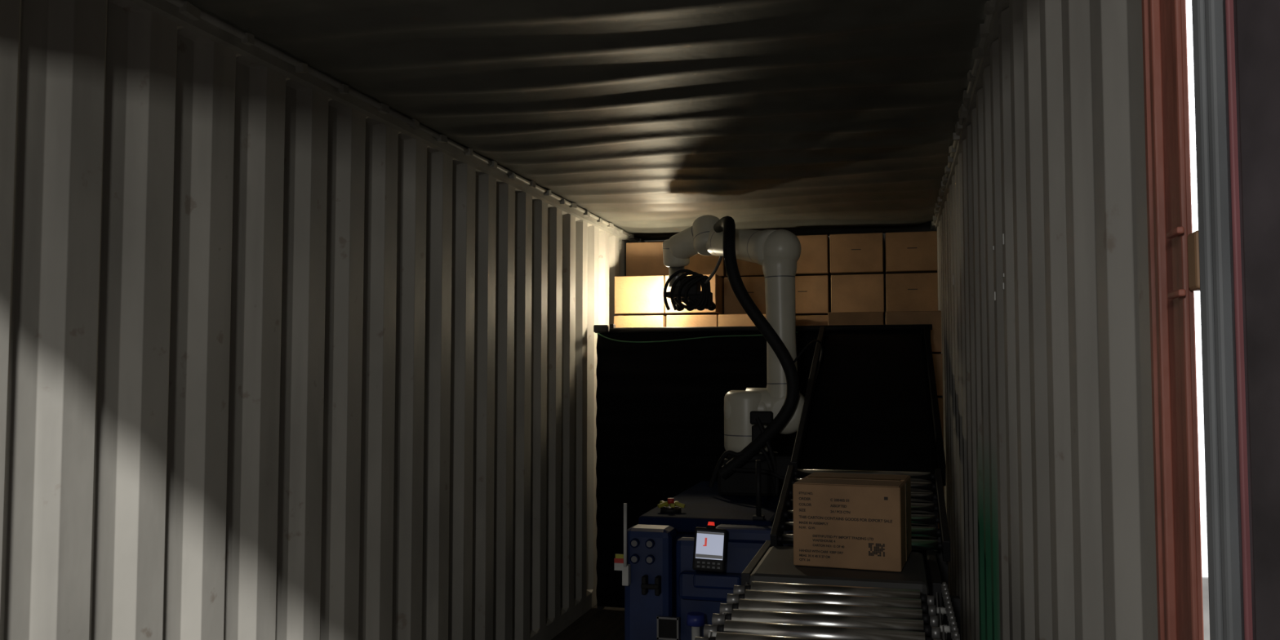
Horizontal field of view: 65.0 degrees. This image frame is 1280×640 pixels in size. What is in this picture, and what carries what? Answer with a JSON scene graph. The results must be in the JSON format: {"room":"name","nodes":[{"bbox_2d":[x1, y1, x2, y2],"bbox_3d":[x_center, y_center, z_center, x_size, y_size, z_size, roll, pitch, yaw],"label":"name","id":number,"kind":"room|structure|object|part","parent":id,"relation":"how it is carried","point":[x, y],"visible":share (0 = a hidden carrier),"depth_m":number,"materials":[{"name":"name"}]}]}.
{"room":"loading area","nodes":[
{"label":"loading area","id":0,"kind":"room"},
{"bbox_2d":[0,0,627,639],"bbox_3d":[-0.837,0.520,4.979,0.040,2.690,6.721,-1,-3,14],"label":"wall","id":1,"kind":"structure","parent":0,"point":[278,361],"depth_m":3.31,"materials":[{"name":"metal"}]},
{"bbox_2d":[128,0,646,242],"bbox_3d":[-0.788,-0.789,5.033,0.065,0.060,6.720,-1,-3,14],"label":"top rail","id":2,"kind":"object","parent":1,"relation":"attached to","point":[182,12],"depth_m":3.74,"materials":[{"name":"grey metal"}]},
{"bbox_2d":[183,0,990,240],"bbox_3d":[0.319,-0.826,4.754,2.410,0.050,6.720,-1,-3,14],"label":"ceiling","id":3,"kind":"structure","parent":0,"point":[652,117],"depth_m":3.80,"materials":[{"name":"paint"}]},
{"bbox_2d":[551,604,624,639],"bbox_3d":[0.319,1.878,4.615,2.450,0.060,6.820,-1,-3,14],"label":"floor","id":4,"kind":"structure","parent":0,"point":[607,623],"depth_m":6.34,"materials":[{"name":"brown wood"}]},
{"bbox_2d":[624,480,793,639],"bbox_3d":[0.451,1.414,5.224,0.680,0.930,1.922,-1,-3,14],"label":"robot","id":5,"kind":"object","parent":4,"relation":"on","point":[665,598],"visible":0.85,"depth_m":4.50,"materials":[{"name":"blue metal"}]},
{"bbox_2d":[613,502,631,586],"bbox_3d":[-0.079,1.004,4.505,0.065,0.365,0.050,-1,-3,14],"label":"marker pole","id":6,"kind":"object","parent":5,"relation":"attached to","point":[620,560],"visible":1,"depth_m":4.48,"materials":[{"name":"white plastic"}]},
{"bbox_3d":[-0.066,0.961,4.486,0.016,0.280,0.016,-1,-3,14],"label":"rod","id":7,"kind":"part","parent":6,"relation":"part of","materials":[{"name":"white plastic"}]},
{"bbox_3d":[0.023,1.181,4.479,0.020,0.080,0.060,-1,-3,14],"label":"handle","id":8,"kind":"part","parent":5,"relation":"part of","materials":[{"name":"black plastic"}]},
{"bbox_3d":[0.050,1.271,4.581,0.220,0.650,0.180,-1,-3,14],"label":"panel","id":9,"kind":"part","parent":5,"relation":"part of","materials":[{"name":"blue metal"}]},
{"bbox_3d":[0.081,1.180,4.464,0.020,0.080,0.060,-1,-3,14],"label":"handle","id":10,"kind":"part","parent":5,"relation":"part of","materials":[{"name":"black plastic"}]},
{"bbox_3d":[0.127,1.364,4.453,0.100,0.100,0.040,-1,-3,14],"label":"socket frame","id":11,"kind":"part","parent":5,"relation":"part of","materials":[{"name":"metal"}]},
{"bbox_2d":[657,497,684,513],"bbox_3d":[0.154,0.898,4.873,0.132,0.065,0.109,-1,-3,14],"label":"switch","id":12,"kind":"object","parent":5,"relation":"on","point":[664,505],"visible":1,"depth_m":4.85,"materials":[{"name":"yellow plastic"}]},
{"bbox_3d":[0.240,1.423,4.328,0.036,0.220,0.036,-1,-3,14],"label":"post","id":13,"kind":"part","parent":5,"relation":"part of","materials":[{"name":"white plastic"}]},
{"bbox_2d":[692,521,726,572],"bbox_3d":[0.304,0.988,4.380,0.148,0.212,0.068,0,-3,8],"label":"pendant","id":14,"kind":"object","parent":5,"relation":"attached to","point":[709,541],"visible":1,"depth_m":4.36,"materials":[{"name":"black plastic"}]},
{"bbox_3d":[0.355,1.179,4.446,0.360,0.120,0.100,-1,-3,14],"label":"drawer","id":15,"kind":"part","parent":5,"relation":"part of","materials":[{"name":"blue metal"}]},
{"bbox_2d":[693,571,741,589],"bbox_3d":[0.343,1.147,4.420,0.210,0.060,0.080,-1,-3,14],"label":"tray","id":16,"kind":"object","parent":5,"relation":"on","point":[701,580],"depth_m":4.39,"materials":[{"name":"blue metal"}]},
{"bbox_3d":[0.389,1.262,4.516,0.450,0.560,0.140,-1,-3,14],"label":"panel","id":17,"kind":"part","parent":5,"relation":"part of","materials":[{"name":"blue metal"}]},
{"bbox_2d":[662,214,804,497],"bbox_3d":[0.471,0.157,5.914,0.474,1.650,1.211,2,-4,-34],"label":"robot arm","id":18,"kind":"object","parent":5,"relation":"on","point":[778,251],"visible":0.86,"depth_m":5.52,"materials":[{"name":"white metal"}]},
{"bbox_2d":[662,255,722,311],"bbox_3d":[0.319,-0.268,6.491,0.362,0.429,0.902,0,-3,-4],"label":"vacuum gripper","id":19,"kind":"object","parent":18,"relation":"attached to","point":[686,289],"visible":0.91,"depth_m":6.31,"materials":[{"name":"black metal"}]},
{"bbox_2d":[675,302,681,311],"bbox_3d":[0.260,-0.090,6.584,0.060,0.064,0.064,-1,-3,14],"label":"cup","id":20,"kind":"object","parent":19,"relation":"on","point":[677,306],"depth_m":6.57,"materials":[{"name":"black rubber"}]},
{"bbox_3d":[0.324,-0.161,6.433,0.260,0.035,0.160,-1,-3,14],"label":"plate","id":21,"kind":"part","parent":19,"relation":"part of","materials":[{"name":"black metal"}]},
{"bbox_2d":[707,302,715,311],"bbox_3d":[0.463,-0.093,6.532,0.060,0.064,0.064,-1,-3,14],"label":"cup","id":22,"kind":"object","parent":19,"relation":"on","point":[713,307],"depth_m":6.52,"materials":[{"name":"black rubber"}]},
{"bbox_2d":[713,216,799,479],"bbox_3d":[0.532,0.129,5.637,0.335,1.492,0.808,1,-3,-26],"label":"hose","id":23,"kind":"object","parent":18,"relation":"attached to","point":[726,224],"visible":1,"depth_m":5.39,"materials":[{"name":"black rubber"}]},
{"bbox_3d":[0.786,0.066,5.582,0.213,0.903,0.200,-1,-3,14],"label":"arm","id":24,"kind":"part","parent":18,"relation":"part of"},
{"bbox_2d":[708,411,799,494],"bbox_3d":[0.625,0.716,5.418,0.521,0.447,0.081,-1,-3,14],"label":"cable bundle","id":25,"kind":"object","parent":5,"relation":"on","point":[777,470],"visible":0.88,"depth_m":5.39,"materials":[{"name":"black rubber"}]},
{"bbox_2d":[752,459,764,519],"bbox_3d":[0.547,0.783,4.635,0.050,0.270,0.050,-1,-3,14],"label":"support pole","id":26,"kind":"object","parent":5,"relation":"on","point":[758,516],"visible":1,"depth_m":4.62,"materials":[{"name":"black metal"}]},
{"bbox_3d":[0.547,0.783,4.635,0.024,0.270,0.024,-1,-3,14],"label":"rod","id":27,"kind":"part","parent":26,"relation":"part of","materials":[{"name":"black metal"}]},
{"bbox_2d":[593,324,932,624],"bbox_3d":[0.769,0.982,6.564,2.220,1.930,0.135,-1,-3,14],"label":"curtain","id":28,"kind":"object","parent":4,"relation":"on","point":[660,417],"visible":0.34,"depth_m":6.75,"materials":[{"name":"fabric"}]},
{"bbox_2d":[597,332,797,342],"bbox_3d":[0.368,0.112,6.655,1.354,0.070,0.045,-1,-3,16],"label":"cable","id":29,"kind":"object","parent":28,"relation":"attached to","point":[796,332],"visible":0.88,"depth_m":6.69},
{"bbox_2d":[613,231,944,529],"bbox_3d":[1.012,0.689,7.372,2.308,2.597,1.021,-1,-3,14],"label":"cardboard boxes","id":30,"kind":"object","parent":4,"relation":"on","point":[854,294],"visible":0.11,"depth_m":7.21},
{"bbox_2d":[694,581,959,639],"bbox_3d":[0.446,1.251,2.395,0.639,0.966,1.530,-1,-3,14],"label":"conveyor","id":31,"kind":"object","parent":4,"relation":"on","point":[758,611],"visible":1,"depth_m":2.73,"materials":[{"name":"metal"}]},
{"bbox_3d":[0.754,0.781,2.372,0.018,0.030,1.470,-1,-3,14],"label":"chain","id":32,"kind":"part","parent":31,"relation":"part of","materials":[{"name":"metal"}]},
{"bbox_2d":[741,324,960,639],"bbox_3d":[1.060,0.904,4.718,0.700,1.896,3.246,-1,-3,14],"label":"conveyor","id":33,"kind":"object","parent":4,"relation":"on","point":[871,406],"visible":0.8,"depth_m":4.72,"materials":[{"name":"black metal"}]},
{"bbox_3d":[0.423,0.881,3.566,0.030,0.090,0.660,-1,-3,14],"label":"transfer frame","id":34,"kind":"part","parent":33,"relation":"part of","materials":[{"name":"black metal"}]},
{"bbox_3d":[0.589,0.765,4.129,0.025,0.080,0.716,-1,13,14],"label":"incline rail","id":35,"kind":"part","parent":33,"relation":"part of","materials":[{"name":"black metal"}]},
{"bbox_3d":[0.926,0.384,5.442,0.030,0.100,2.050,-1,17,14],"label":"steep rail","id":36,"kind":"part","parent":33,"relation":"part of","materials":[{"name":"black metal"}]},
{"bbox_2d":[793,339,822,382],"bbox_3d":[0.876,0.335,5.384,0.099,0.474,0.887,-1,-3,18],"label":"cable","id":37,"kind":"object","parent":33,"relation":"attached to","point":[814,340],"visible":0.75,"depth_m":5.60,"materials":[{"name":"black rubber"}]},
{"bbox_2d":[792,471,911,572],"bbox_3d":[0.746,0.690,3.493,0.353,0.275,0.402,-1,-3,20],"label":"cardboard box","id":38,"kind":"object","parent":33,"relation":"on","point":[842,520],"visible":1,"depth_m":3.32,"materials":[{"name":"brown cardboard"}]},
{"bbox_2d":[799,491,892,560],"bbox_3d":[0.675,0.687,3.306,0.303,0.229,0.030,-1,-3,14],"label":"print","id":39,"kind":"object","parent":38,"relation":"attached to","point":[834,526],"depth_m":3.31},
{"bbox_3d":[0.999,0.874,3.420,0.030,0.090,0.660,-1,-3,14],"label":"transfer frame","id":40,"kind":"part","parent":33,"relation":"part of","materials":[{"name":"black metal"}]},
{"bbox_3d":[1.542,0.376,5.286,0.030,0.100,2.050,-1,17,14],"label":"steep rail","id":41,"kind":"part","parent":33,"relation":"part of","materials":[{"name":"black metal"}]},
{"bbox_3d":[1.195,0.757,3.976,0.025,0.080,0.716,-1,13,14],"label":"incline rail","id":42,"kind":"part","parent":33,"relation":"part of","materials":[{"name":"black metal"}]},
{"bbox_2d":[644,233,886,324],"bbox_3d":[1.151,0.673,7.968,2.450,2.690,0.050,-1,-3,14],"label":"wall","id":43,"kind":"structure","parent":0,"point":[884,234],"depth_m":7.81,"materials":[{"name":"paint"}]},
{"bbox_2d":[937,0,1158,639],"bbox_3d":[1.464,0.494,4.474,0.030,2.690,6.570,-1,-3,14],"label":"wall","id":44,"kind":"structure","parent":0,"point":[1047,412],"depth_m":1.99,"materials":[{"name":"metal"}]},
{"bbox_2d":[928,0,1008,231],"bbox_3d":[1.426,-0.816,4.473,0.066,0.057,6.720,-1,-3,14],"label":"top rail","id":45,"kind":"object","parent":44,"relation":"attached to","point":[988,30],"depth_m":3.68,"materials":[{"name":"grey metal"}]},
{"bbox_2d":[952,233,1004,300],"bbox_3d":[1.318,-0.152,3.996,0.004,0.278,2.450,-1,-3,14],"label":"stickers","id":46,"kind":"object","parent":44,"relation":"attached to","point":[1002,234],"visible":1,"depth_m":2.83,"materials":[{"name":"white plastic"}]},
{"bbox_2d":[1141,0,1204,639],"bbox_3d":[0.669,0.512,1.203,0.055,2.330,0.164,-1,-3,14],"label":"door","id":47,"kind":"structure","parent":44,"relation":"in","point":[1164,30],"depth_m":1.23,"materials":[{"name":"metal"}]},
{"bbox_3d":[0.653,0.512,1.204,0.004,2.330,0.158,-1,-3,14],"label":"jamb plate","id":48,"kind":"part","parent":47,"relation":"part of","materials":[{"name":"red metal"}]},
{"bbox_2d":[1165,226,1199,298],"bbox_3d":[0.641,-0.066,1.155,0.046,0.090,0.076,-1,-3,14],"label":"door hinge","id":49,"kind":"object","parent":47,"relation":"attached to","point":[1193,238],"depth_m":1.14,"materials":[{"name":"brown metal"}]},
{"bbox_2d":[1191,0,1223,639],"bbox_3d":[0.633,0.466,1.086,0.020,2.300,0.018,0,-3,-1],"label":"gasket","id":50,"kind":"object","parent":47,"relation":"attached to","point":[1206,300],"visible":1,"depth_m":1.10,"materials":[{"name":"rubber"}]},
{"label":"outside","id":51,"kind":"structure","parent":0,"visible":0},
{"bbox_2d":[1186,0,1209,639],"bbox_3d":[6.517,-0.447,8.669,6.600,7.000,0.260,-1,-3,14],"label":"sky","id":52,"kind":"structure","parent":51,"point":[1188,2],"depth_m":8.95,"materials":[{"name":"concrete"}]},
{"bbox_3d":[-0.515,-0.837,1.454,2.650,0.400,0.100,-1,-3,14],"label":"trim","id":53,"kind":"structure","parent":0,"visible":0},
{"bbox_2d":[1222,0,1279,639],"bbox_3d":[0.658,0.436,0.500,0.046,2.300,1.108,0,-3,-1],"label":"door","id":54,"kind":"structure","parent":53,"relation":"attached to","point":[1256,22],"depth_m":1.02,"materials":[{"name":"paint"}]},
{"bbox_2d":[1204,0,1242,639],"bbox_3d":[0.635,0.465,1.068,0.017,2.300,0.014,0,-3,-1],"label":"gasket","id":55,"kind":"object","parent":54,"relation":"attached to","point":[1214,9],"visible":1,"depth_m":1.09,"materials":[{"name":"grey rubber"}]},
{"bbox_2d":[1225,0,1253,639],"bbox_3d":[0.637,0.464,1.038,0.014,2.300,0.006,0,-3,-1],"label":"strip","id":56,"kind":"object","parent":54,"relation":"attached to","point":[1244,500],"depth_m":1.06,"materials":[{"name":"red metal"}]},
{"bbox_3d":[0.662,0.436,0.500,0.038,2.300,1.108,0,-3,-1],"label":"panel","id":57,"kind":"part","parent":54,"relation":"part of","materials":[{"name":"paint"}]}
]}

